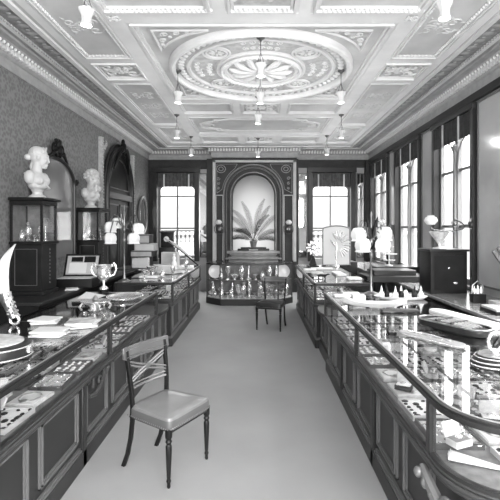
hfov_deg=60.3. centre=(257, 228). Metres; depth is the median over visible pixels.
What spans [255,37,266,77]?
pendant lamp
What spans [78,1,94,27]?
pendant lamp
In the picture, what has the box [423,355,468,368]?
tray
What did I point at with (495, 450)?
tray
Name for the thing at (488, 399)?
tray
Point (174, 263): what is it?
figurine
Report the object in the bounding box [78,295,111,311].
dish
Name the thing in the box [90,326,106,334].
tray
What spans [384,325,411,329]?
tray
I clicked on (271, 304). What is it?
chair
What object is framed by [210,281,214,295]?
vase
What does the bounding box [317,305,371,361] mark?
display case
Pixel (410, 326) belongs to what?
tray
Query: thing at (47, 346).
tray
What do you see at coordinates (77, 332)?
tray
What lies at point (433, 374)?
box
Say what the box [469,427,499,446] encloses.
tray
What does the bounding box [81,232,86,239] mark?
jar
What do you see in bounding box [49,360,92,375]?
tray
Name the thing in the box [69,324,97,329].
booklet
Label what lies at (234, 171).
trim
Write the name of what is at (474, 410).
tray
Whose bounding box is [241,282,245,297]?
vase
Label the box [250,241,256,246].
pot
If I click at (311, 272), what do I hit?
case
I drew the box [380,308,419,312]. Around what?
case
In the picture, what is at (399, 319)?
tray
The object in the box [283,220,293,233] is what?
wall sconce
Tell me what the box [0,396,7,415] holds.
box
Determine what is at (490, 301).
case
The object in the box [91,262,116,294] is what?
trophy cup
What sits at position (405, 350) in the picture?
tray
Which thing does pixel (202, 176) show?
mirror
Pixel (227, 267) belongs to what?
goblet
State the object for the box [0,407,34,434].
tray
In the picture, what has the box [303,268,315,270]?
case
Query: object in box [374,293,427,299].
oval tray
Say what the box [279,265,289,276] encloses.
plate
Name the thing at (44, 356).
tray
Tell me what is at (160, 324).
gate
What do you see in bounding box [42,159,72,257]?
mirror glass
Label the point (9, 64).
trim
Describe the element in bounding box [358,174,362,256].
mirror glass
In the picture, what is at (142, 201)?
mirror glass
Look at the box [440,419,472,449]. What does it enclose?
box
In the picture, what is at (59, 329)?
booklet
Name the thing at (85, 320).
booklet
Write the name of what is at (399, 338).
box
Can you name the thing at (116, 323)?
tray
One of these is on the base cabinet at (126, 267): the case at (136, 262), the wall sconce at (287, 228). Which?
the case at (136, 262)
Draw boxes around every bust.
[24,146,50,196]
[81,168,100,207]
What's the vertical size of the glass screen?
0.837 m
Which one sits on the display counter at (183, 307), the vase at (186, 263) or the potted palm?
the vase at (186, 263)
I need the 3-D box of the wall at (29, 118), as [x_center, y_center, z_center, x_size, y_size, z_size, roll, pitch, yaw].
[-3.150,-0.245,4.750,0.300,3.850,14.700,0,0,0]
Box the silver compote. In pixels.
[138,269,150,280]
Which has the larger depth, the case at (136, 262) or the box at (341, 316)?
the case at (136, 262)
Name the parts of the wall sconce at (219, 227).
plate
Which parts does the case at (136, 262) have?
panel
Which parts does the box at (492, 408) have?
lid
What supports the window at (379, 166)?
in the wall at (487, 291)
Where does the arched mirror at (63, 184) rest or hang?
attached to the wall at (29, 118)
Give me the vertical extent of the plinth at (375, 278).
0.100 m
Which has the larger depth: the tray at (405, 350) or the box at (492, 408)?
the tray at (405, 350)
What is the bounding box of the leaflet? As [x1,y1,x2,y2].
[78,292,105,298]
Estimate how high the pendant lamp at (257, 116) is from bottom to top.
0.440 m
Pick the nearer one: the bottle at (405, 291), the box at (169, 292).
the bottle at (405, 291)
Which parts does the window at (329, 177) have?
balcony railing, sash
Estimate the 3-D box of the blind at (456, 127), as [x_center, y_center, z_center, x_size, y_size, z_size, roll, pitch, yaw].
[3.011,-1.515,6.680,0.036,0.350,1.240,0,0,0]
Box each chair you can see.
[121,335,210,488]
[255,276,287,331]
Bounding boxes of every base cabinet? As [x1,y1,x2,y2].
[0,270,135,324]
[113,266,140,274]
[417,248,469,293]
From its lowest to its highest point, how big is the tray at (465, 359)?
0.028 m
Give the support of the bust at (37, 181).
on the display cabinet at (32, 263)
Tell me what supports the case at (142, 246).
on the case at (133, 253)
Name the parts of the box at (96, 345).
lid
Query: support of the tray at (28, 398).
on the display counter at (43, 455)
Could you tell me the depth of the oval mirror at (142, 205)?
11.15 m
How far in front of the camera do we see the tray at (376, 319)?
4.80 m
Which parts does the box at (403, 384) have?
lid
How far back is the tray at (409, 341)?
3.83 m
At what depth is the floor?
3.52 m
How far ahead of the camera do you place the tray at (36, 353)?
3.45 m
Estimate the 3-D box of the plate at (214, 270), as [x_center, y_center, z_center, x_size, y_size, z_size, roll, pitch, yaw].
[-0.970,0.963,9.804,0.310,0.311,0.091,0,0,0]
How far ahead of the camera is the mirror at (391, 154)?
9.78 m
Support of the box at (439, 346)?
in the display counter at (407, 464)
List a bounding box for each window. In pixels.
[151,167,199,260]
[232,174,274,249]
[307,167,356,260]
[369,153,388,263]
[392,134,420,272]
[430,102,476,288]
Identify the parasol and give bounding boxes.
[164,238,198,265]
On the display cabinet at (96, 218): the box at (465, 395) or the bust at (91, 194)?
the bust at (91, 194)
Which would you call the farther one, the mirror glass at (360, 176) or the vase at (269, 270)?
the mirror glass at (360, 176)
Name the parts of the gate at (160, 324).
panel moulding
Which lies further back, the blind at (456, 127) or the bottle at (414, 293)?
the blind at (456, 127)
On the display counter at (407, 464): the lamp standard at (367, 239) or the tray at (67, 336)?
the lamp standard at (367, 239)
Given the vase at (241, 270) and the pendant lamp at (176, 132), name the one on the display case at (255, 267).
the vase at (241, 270)
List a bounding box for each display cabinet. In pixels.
[8,197,60,295]
[76,208,109,263]
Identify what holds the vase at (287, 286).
on the display case at (255, 267)
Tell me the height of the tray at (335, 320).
0.028 m
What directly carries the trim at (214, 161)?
attached to the wall niche
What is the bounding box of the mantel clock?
[159,231,175,263]
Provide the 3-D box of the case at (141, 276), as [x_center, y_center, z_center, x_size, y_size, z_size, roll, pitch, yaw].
[-1.700,0.744,6.750,0.280,0.030,0.200,0,0,0]
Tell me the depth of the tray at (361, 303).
4.13 m
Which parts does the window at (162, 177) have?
sash, balcony railing, handrail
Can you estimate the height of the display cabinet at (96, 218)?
1.150 m
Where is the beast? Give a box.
[315,274,329,278]
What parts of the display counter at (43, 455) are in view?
door panel, rail, door panel, rail, glass, plinth moulding, door panel, post, door panel, door panel, door panel, post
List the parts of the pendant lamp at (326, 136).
lamp shade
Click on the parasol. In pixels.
(174, 244)
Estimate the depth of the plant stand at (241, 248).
11.36 m
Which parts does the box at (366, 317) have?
lid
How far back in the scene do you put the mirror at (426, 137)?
7.75 m
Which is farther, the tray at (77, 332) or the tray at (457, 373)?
the tray at (77, 332)
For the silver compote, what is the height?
0.165 m
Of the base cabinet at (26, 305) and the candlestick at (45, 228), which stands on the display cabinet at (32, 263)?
the candlestick at (45, 228)
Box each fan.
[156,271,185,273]
[331,230,350,265]
[447,449,499,469]
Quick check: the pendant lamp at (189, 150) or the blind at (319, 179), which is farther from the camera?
the blind at (319, 179)
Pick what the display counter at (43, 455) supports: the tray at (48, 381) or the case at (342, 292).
the tray at (48, 381)
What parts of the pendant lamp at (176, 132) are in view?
lamp shade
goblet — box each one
[170,266,174,278]
[226,266,229,279]
[236,284,240,297]
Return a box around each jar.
[18,229,25,240]
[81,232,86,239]
[160,269,164,277]
[219,288,223,297]
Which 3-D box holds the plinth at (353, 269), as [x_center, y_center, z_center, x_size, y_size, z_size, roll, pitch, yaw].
[1.910,1.205,9.800,0.580,0.950,0.600,0,0,0]
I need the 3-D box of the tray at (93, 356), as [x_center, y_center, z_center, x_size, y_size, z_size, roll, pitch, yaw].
[-1.374,1.020,3.465,0.178,0.036,0.200,0,0,-3]
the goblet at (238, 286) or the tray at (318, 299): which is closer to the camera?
the tray at (318, 299)
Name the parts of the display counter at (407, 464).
post, glass, door panel, door panel, door panel, post, door panel, plinth moulding, door panel, glass, door panel, post, rail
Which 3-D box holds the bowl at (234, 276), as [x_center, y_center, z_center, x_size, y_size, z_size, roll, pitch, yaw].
[-0.515,1.059,9.524,0.187,0.120,0.184,0,0,0]
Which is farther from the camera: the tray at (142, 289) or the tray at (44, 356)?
the tray at (142, 289)
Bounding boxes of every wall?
[0,67,147,290]
[153,168,365,289]
[372,88,499,297]
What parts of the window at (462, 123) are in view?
sash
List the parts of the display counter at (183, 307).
rail, glass, post, rail, door panel, plinth moulding, door panel, door panel, door panel, glass, door panel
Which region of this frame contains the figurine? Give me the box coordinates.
[171,253,176,268]
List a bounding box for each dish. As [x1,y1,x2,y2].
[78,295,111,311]
[469,330,499,371]
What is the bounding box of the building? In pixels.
[174,231,416,265]
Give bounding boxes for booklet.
[27,316,62,321]
[28,330,70,337]
[29,319,58,323]
[29,326,70,333]
[30,319,60,324]
[31,330,67,336]
[64,317,96,325]
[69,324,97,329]
[70,319,100,326]
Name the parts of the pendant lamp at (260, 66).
lamp shade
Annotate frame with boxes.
[469,280,485,302]
[492,247,499,263]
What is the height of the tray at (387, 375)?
0.036 m
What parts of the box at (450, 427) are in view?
lid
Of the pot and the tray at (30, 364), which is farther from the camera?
the pot
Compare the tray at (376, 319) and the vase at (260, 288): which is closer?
the tray at (376, 319)
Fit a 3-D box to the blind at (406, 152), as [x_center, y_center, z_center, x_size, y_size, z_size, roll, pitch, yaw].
[3.011,-1.515,8.715,0.036,0.350,1.290,0,0,0]
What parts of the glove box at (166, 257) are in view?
panel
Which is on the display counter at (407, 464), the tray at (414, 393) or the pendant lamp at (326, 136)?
the tray at (414, 393)
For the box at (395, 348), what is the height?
0.091 m
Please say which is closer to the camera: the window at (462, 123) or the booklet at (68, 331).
the booklet at (68, 331)
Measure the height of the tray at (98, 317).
0.036 m
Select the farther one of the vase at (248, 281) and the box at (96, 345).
the vase at (248, 281)
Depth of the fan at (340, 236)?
8.77 m
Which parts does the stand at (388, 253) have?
stem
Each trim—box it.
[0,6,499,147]
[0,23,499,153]
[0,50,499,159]
[1,0,499,146]
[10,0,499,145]
[148,159,369,264]
[213,160,295,261]
[216,164,290,192]
[223,164,283,261]
[368,77,499,162]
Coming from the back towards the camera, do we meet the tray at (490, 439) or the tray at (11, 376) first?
the tray at (11, 376)
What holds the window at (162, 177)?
in the wall at (301, 261)
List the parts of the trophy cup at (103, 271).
handle, handle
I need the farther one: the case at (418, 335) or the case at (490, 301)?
the case at (490, 301)
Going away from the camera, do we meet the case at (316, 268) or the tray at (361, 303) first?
the tray at (361, 303)
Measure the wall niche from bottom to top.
3.850 m
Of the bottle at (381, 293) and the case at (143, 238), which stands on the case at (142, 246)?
the case at (143, 238)
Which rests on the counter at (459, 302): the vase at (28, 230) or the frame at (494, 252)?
the frame at (494, 252)
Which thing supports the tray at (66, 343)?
on the display counter at (43, 455)
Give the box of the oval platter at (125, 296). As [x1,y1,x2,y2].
[106,292,143,300]
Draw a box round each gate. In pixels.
[112,304,168,362]
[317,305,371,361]
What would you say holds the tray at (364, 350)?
on the display counter at (407, 464)
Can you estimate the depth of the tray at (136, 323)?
4.64 m
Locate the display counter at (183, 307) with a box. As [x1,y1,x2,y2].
[114,265,201,346]
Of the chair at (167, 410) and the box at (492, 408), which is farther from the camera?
the chair at (167, 410)
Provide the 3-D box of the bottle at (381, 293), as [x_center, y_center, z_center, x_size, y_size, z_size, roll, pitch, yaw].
[1.350,0.679,4.700,0.060,0.135,0.058,0,0,0]
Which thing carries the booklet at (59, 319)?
on the display counter at (43, 455)
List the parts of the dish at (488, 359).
lid, plate, ring handle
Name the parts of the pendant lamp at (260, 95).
lamp shade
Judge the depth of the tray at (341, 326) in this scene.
4.50 m
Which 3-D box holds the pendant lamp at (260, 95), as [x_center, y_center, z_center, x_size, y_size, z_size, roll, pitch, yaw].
[0.030,-1.920,5.830,0.128,0.440,0.128,0,0,-22]
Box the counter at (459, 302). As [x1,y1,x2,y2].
[357,262,499,322]
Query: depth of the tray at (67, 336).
3.99 m
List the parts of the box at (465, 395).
lid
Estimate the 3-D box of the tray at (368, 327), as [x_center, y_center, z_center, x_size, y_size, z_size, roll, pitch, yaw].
[1.197,1.024,4.472,0.233,0.028,0.280,0,0,-1]
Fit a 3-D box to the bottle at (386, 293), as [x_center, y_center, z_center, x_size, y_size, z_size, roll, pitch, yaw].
[1.420,0.679,4.745,0.058,0.135,0.060,0,0,33]
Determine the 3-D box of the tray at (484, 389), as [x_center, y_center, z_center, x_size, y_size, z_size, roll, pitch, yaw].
[1.444,1.024,2.735,0.233,0.028,0.247,0,0,-1]
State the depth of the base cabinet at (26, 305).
5.10 m
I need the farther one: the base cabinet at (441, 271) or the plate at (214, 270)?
the plate at (214, 270)
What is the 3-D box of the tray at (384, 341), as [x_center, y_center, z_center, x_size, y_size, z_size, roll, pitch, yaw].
[1.197,1.020,3.895,0.196,0.036,0.205,0,0,-1]
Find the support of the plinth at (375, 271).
on the counter at (459, 302)
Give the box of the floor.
[60,290,387,499]
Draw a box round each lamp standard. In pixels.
[104,205,143,281]
[351,211,392,295]
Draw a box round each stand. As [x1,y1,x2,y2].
[238,247,268,250]
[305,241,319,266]
[381,246,396,265]
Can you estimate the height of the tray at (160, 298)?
0.028 m
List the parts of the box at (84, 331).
lid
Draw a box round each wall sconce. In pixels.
[214,220,224,233]
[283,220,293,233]
[378,219,393,234]
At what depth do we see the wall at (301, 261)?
11.80 m
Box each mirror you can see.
[30,138,78,257]
[138,196,147,232]
[199,173,206,257]
[298,173,306,257]
[357,173,363,257]
[389,151,393,263]
[421,129,431,247]
[477,88,499,290]
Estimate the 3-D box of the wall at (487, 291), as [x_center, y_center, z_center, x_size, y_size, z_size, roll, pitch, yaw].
[3.105,-0.245,4.750,0.110,3.850,14.700,0,0,0]
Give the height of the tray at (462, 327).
0.068 m
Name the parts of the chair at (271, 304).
leg, leg, seat, rail, rail, leg, leg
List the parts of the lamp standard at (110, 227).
lamp shade, lamp shade, arm, lamp shade, arm, lamp shade, lamp shade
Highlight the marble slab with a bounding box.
[480,304,499,315]
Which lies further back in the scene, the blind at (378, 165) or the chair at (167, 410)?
the blind at (378, 165)
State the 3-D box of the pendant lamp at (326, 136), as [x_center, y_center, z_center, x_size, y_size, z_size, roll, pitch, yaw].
[1.580,-1.920,9.850,0.128,0.440,0.128,0,0,-22]
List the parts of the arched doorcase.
panel moulding, door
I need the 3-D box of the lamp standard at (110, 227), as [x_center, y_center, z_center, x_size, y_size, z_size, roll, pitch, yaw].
[-1.940,0.204,6.237,0.580,1.110,0.349,0,0,-8]
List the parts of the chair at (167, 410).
leg, rail, rail, leg, seat frame, leg, nail trim, seat, leg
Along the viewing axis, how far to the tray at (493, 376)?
3.01 m
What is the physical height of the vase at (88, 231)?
0.228 m
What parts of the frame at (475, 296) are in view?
handle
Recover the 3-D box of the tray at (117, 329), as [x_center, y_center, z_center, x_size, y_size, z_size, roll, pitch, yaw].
[-1.374,1.024,4.335,0.211,0.028,0.260,0,0,-6]
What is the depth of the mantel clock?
9.40 m
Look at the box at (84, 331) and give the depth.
3.94 m
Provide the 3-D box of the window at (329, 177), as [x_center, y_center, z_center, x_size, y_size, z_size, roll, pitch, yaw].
[2.010,-0.100,12.130,1.900,3.160,0.940,0,0,0]
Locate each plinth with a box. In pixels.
[338,260,356,274]
[359,273,418,282]
[367,268,415,274]
[369,264,417,272]
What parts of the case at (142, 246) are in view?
panel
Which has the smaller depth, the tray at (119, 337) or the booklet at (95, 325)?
the booklet at (95, 325)
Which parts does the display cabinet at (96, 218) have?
post, panel, waist moulding, cornice, panel, post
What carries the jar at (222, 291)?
on the display case at (255, 267)
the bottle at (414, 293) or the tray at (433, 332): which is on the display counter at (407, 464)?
the tray at (433, 332)
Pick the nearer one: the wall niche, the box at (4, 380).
the box at (4, 380)
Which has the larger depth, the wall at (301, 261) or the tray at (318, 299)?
the wall at (301, 261)
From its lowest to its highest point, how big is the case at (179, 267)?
0.030 m
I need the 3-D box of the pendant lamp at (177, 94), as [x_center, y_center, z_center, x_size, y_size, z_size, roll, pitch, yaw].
[-1.080,-1.920,5.800,0.128,0.440,0.128,0,0,-22]
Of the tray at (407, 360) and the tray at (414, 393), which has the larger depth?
the tray at (407, 360)
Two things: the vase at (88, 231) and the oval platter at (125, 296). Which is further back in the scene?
the vase at (88, 231)
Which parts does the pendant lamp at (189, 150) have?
lamp shade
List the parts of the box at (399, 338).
lid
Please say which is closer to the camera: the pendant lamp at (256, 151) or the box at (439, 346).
the box at (439, 346)
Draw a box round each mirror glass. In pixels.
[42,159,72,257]
[140,199,145,227]
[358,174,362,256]
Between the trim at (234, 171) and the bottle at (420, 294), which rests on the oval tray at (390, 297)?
the bottle at (420, 294)
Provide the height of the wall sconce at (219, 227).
0.377 m
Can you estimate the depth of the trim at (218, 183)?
11.38 m
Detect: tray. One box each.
[0,361,26,374]
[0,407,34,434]
[4,391,53,406]
[6,373,40,390]
[14,360,59,374]
[19,350,44,361]
[28,372,75,390]
[32,341,61,351]
[35,350,76,362]
[43,334,72,341]
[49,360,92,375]
[53,341,88,351]
[68,329,79,334]
[71,335,97,341]
[72,352,101,360]
[81,340,118,352]
[89,316,104,319]
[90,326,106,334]
[96,333,126,341]
[97,320,118,327]
[112,326,134,334]
[115,320,143,327]
[125,315,149,321]
[137,288,154,291]
[143,286,158,288]
[158,296,170,300]
[174,286,186,288]
[316,297,323,301]
[324,289,337,291]
[333,318,349,324]
[336,323,353,330]
[341,330,363,338]
[343,296,406,307]
[347,337,371,347]
[359,345,381,356]
[362,325,387,329]
[362,355,395,368]
[368,330,393,338]
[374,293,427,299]
[375,318,400,321]
[375,369,397,381]
[377,338,404,345]
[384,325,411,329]
[385,346,419,354]
[387,383,424,397]
[396,318,418,321]
[398,355,434,366]
[398,398,449,420]
[403,337,435,346]
[408,325,433,330]
[408,366,452,380]
[414,347,446,354]
[415,330,448,337]
[415,418,484,449]
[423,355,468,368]
[423,381,458,397]
[440,367,488,381]
[441,346,475,355]
[441,398,486,416]
[455,356,471,366]
[458,381,499,398]
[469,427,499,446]
[472,366,499,381]
[480,398,499,404]
[490,446,499,460]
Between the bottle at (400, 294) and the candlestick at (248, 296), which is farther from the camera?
the candlestick at (248, 296)
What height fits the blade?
0.647 m
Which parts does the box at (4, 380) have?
lid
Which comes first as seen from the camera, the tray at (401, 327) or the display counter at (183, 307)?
the tray at (401, 327)
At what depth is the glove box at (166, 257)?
8.47 m
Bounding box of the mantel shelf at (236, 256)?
[225,251,280,261]
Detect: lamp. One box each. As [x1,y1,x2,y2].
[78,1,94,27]
[173,69,182,103]
[173,114,179,138]
[188,136,193,155]
[254,96,261,123]
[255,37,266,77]
[255,78,264,103]
[255,138,260,156]
[324,135,329,154]
[336,69,345,103]
[338,114,344,138]
[424,215,472,231]
[436,0,452,20]
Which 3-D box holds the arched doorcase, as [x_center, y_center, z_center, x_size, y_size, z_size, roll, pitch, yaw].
[-2.895,-0.115,9.150,0.210,3.590,2.140,0,0,0]
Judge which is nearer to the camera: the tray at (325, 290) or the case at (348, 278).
the case at (348, 278)
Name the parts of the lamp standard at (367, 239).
lamp shade, lamp shade, lamp shade, lamp shade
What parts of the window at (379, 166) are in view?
sash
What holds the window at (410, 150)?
in the wall at (487, 291)
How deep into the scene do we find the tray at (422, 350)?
3.56 m
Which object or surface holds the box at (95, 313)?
on the tray at (98, 317)
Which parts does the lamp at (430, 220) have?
lamp shade, arm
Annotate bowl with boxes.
[146,266,157,273]
[231,274,238,279]
[429,231,450,248]
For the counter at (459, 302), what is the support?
on the floor
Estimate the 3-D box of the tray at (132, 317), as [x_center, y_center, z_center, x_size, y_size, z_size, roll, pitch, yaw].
[-1.374,1.024,4.915,0.212,0.028,0.248,0,0,1]
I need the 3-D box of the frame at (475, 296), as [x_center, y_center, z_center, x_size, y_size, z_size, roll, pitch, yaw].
[2.580,0.732,5.050,0.160,0.256,0.100,0,0,0]
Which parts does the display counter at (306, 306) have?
door panel, glass, door panel, plinth moulding, door panel, rail, door panel, post, glass, rail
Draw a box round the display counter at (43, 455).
[0,292,158,499]
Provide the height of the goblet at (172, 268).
0.190 m
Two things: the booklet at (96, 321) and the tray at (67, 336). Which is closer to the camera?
the booklet at (96, 321)
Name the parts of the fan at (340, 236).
stem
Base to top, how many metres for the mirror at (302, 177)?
2.300 m
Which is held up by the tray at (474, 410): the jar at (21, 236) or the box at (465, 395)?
the box at (465, 395)
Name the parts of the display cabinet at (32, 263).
post, panel, post, waist moulding, cornice, panel, post, post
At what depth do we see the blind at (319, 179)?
11.82 m
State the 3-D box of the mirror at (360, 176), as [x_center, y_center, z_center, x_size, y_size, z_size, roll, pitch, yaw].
[2.800,-0.370,11.755,0.200,2.300,0.030,0,0,0]
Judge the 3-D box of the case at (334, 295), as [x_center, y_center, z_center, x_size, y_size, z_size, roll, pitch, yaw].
[0.950,0.748,4.820,0.200,0.022,0.120,0,0,0]
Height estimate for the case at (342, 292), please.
0.022 m
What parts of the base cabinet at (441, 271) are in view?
door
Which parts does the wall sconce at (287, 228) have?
plate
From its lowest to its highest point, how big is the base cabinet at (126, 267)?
0.900 m
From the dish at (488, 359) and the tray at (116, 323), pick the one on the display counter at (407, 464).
the dish at (488, 359)
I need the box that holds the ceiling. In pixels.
[15,0,499,144]
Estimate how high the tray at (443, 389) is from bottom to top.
0.028 m
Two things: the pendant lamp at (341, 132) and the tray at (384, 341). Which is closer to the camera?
the tray at (384, 341)
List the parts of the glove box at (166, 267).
panel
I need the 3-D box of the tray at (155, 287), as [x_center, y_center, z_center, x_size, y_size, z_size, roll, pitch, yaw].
[-1.877,1.024,7.505,0.212,0.028,0.258,0,0,3]
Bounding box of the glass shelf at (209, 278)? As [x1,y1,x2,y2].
[208,277,290,279]
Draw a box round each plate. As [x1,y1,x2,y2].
[209,265,221,277]
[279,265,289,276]
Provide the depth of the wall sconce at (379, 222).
9.56 m
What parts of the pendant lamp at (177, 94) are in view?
lamp shade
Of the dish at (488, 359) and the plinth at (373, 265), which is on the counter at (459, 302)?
the plinth at (373, 265)
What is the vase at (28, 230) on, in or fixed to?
on the display cabinet at (32, 263)
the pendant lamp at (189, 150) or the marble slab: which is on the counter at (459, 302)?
the marble slab
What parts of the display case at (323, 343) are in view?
panel moulding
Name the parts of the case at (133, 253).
panel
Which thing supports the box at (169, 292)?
on the tray at (160, 298)
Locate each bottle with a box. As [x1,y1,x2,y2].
[379,285,383,296]
[384,285,389,296]
[393,286,397,297]
[398,286,403,297]
[403,285,407,296]
[412,285,416,297]
[418,286,423,296]
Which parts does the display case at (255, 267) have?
post, post, glass, panel, post, post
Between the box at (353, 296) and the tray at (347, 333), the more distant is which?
the box at (353, 296)
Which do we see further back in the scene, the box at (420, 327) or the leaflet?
the leaflet
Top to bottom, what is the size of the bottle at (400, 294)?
0.135 m
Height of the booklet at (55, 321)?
0.011 m
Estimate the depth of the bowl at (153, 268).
7.20 m
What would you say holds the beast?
on the display counter at (306, 306)
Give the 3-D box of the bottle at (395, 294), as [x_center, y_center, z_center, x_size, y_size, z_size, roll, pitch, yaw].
[1.490,0.679,4.662,0.058,0.135,0.060,0,0,-25]
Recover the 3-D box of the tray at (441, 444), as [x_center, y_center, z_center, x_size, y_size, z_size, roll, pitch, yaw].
[0.951,1.024,2.152,0.233,0.028,0.279,0,0,1]
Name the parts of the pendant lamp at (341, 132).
lamp shade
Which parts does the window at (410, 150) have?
sash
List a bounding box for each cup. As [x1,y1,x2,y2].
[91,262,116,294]
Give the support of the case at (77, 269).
on the base cabinet at (26, 305)
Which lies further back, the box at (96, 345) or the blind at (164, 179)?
the blind at (164, 179)
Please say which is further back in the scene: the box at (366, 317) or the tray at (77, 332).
the box at (366, 317)
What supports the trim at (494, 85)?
attached to the wall at (487, 291)
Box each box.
[0,334,32,364]
[0,377,7,396]
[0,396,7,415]
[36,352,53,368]
[79,328,94,338]
[93,310,103,315]
[93,334,106,348]
[153,264,170,271]
[161,252,179,266]
[163,291,170,297]
[338,310,346,319]
[351,294,365,300]
[364,314,375,321]
[388,325,398,335]
[388,343,400,357]
[391,329,405,342]
[394,371,412,391]
[415,320,426,329]
[421,360,438,378]
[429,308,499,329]
[435,335,449,349]
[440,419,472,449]
[452,384,475,407]
[478,400,499,421]
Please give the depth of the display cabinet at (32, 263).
5.16 m
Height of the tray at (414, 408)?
0.028 m
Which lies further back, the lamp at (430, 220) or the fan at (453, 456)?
the lamp at (430, 220)
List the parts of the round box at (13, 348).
lid panel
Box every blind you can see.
[158,173,193,186]
[313,173,349,186]
[372,158,385,177]
[396,140,416,166]
[434,111,469,149]
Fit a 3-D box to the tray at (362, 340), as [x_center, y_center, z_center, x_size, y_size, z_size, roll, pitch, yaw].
[0.951,1.024,3.895,0.233,0.028,0.264,0,0,0]
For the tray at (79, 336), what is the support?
on the display counter at (43, 455)
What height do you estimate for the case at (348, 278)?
0.030 m
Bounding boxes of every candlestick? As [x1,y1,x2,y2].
[43,227,48,240]
[229,283,235,297]
[246,282,252,297]
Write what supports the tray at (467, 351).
on the display counter at (407, 464)
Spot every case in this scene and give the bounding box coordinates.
[56,254,101,287]
[127,235,152,242]
[130,250,155,256]
[131,257,152,268]
[134,243,157,250]
[139,275,159,277]
[177,266,192,268]
[206,262,292,305]
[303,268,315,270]
[310,271,323,273]
[311,267,332,269]
[331,271,345,275]
[333,294,350,296]
[341,291,359,293]
[346,277,361,279]
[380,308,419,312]
[399,329,466,348]
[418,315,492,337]
[489,300,499,303]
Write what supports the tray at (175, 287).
on the display counter at (183, 307)
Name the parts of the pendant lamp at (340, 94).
lamp shade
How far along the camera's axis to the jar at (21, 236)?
5.27 m
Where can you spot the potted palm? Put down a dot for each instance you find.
(253, 243)
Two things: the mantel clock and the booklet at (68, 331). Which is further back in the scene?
the mantel clock
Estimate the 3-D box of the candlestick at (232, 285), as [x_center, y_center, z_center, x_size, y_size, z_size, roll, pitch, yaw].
[-0.564,1.362,9.524,0.135,0.324,0.133,0,0,0]
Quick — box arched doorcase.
[98,136,134,269]
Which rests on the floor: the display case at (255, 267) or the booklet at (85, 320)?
the display case at (255, 267)
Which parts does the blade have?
blade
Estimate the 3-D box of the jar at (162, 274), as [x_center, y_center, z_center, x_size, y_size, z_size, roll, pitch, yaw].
[-1.500,0.693,6.750,0.072,0.132,0.071,0,0,0]
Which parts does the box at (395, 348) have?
lid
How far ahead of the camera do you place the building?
34.00 m
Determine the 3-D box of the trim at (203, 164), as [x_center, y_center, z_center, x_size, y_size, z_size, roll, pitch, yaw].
[0.025,-0.105,11.675,6.050,3.570,0.250,0,0,0]
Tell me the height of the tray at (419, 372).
0.028 m
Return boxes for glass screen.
[321,225,351,265]
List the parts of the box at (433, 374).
lid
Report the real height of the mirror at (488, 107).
2.540 m
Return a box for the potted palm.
[227,199,279,246]
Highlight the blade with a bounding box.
[0,244,20,325]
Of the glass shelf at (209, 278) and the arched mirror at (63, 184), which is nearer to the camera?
the arched mirror at (63, 184)
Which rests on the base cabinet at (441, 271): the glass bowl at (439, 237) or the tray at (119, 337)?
the glass bowl at (439, 237)
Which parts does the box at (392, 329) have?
lid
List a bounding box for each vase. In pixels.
[24,223,31,240]
[86,226,90,239]
[184,257,188,269]
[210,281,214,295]
[239,265,243,279]
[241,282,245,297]
[247,281,251,295]
[258,282,262,297]
[266,265,271,275]
[283,282,288,295]
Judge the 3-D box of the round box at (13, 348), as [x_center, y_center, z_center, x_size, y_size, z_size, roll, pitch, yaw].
[-1.655,0.711,2.550,0.621,0.097,0.452,0,0,3]
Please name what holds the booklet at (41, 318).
on the booklet at (55, 321)
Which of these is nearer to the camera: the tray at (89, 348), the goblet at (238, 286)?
the tray at (89, 348)
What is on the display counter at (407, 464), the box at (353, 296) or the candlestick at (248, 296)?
the box at (353, 296)
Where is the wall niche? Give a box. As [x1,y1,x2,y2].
[212,158,296,291]
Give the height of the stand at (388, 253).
0.420 m
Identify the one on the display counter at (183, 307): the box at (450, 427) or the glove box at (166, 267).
the glove box at (166, 267)
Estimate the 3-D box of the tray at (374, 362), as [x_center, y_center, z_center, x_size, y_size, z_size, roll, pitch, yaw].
[0.951,1.024,3.313,0.233,0.028,0.240,0,0,0]
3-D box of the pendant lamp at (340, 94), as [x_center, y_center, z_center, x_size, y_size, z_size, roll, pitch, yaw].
[1.120,-1.920,5.800,0.128,0.440,0.128,0,0,-22]
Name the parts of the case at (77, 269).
lid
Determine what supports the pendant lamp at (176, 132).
hanging from the ceiling
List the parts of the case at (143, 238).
panel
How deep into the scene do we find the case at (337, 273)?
7.04 m
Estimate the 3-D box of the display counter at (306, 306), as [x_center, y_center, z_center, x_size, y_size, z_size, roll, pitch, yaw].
[1.198,1.220,7.565,0.845,0.921,3.100,0,0,0]
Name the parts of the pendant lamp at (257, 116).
lamp shade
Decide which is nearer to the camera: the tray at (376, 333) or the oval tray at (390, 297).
the tray at (376, 333)

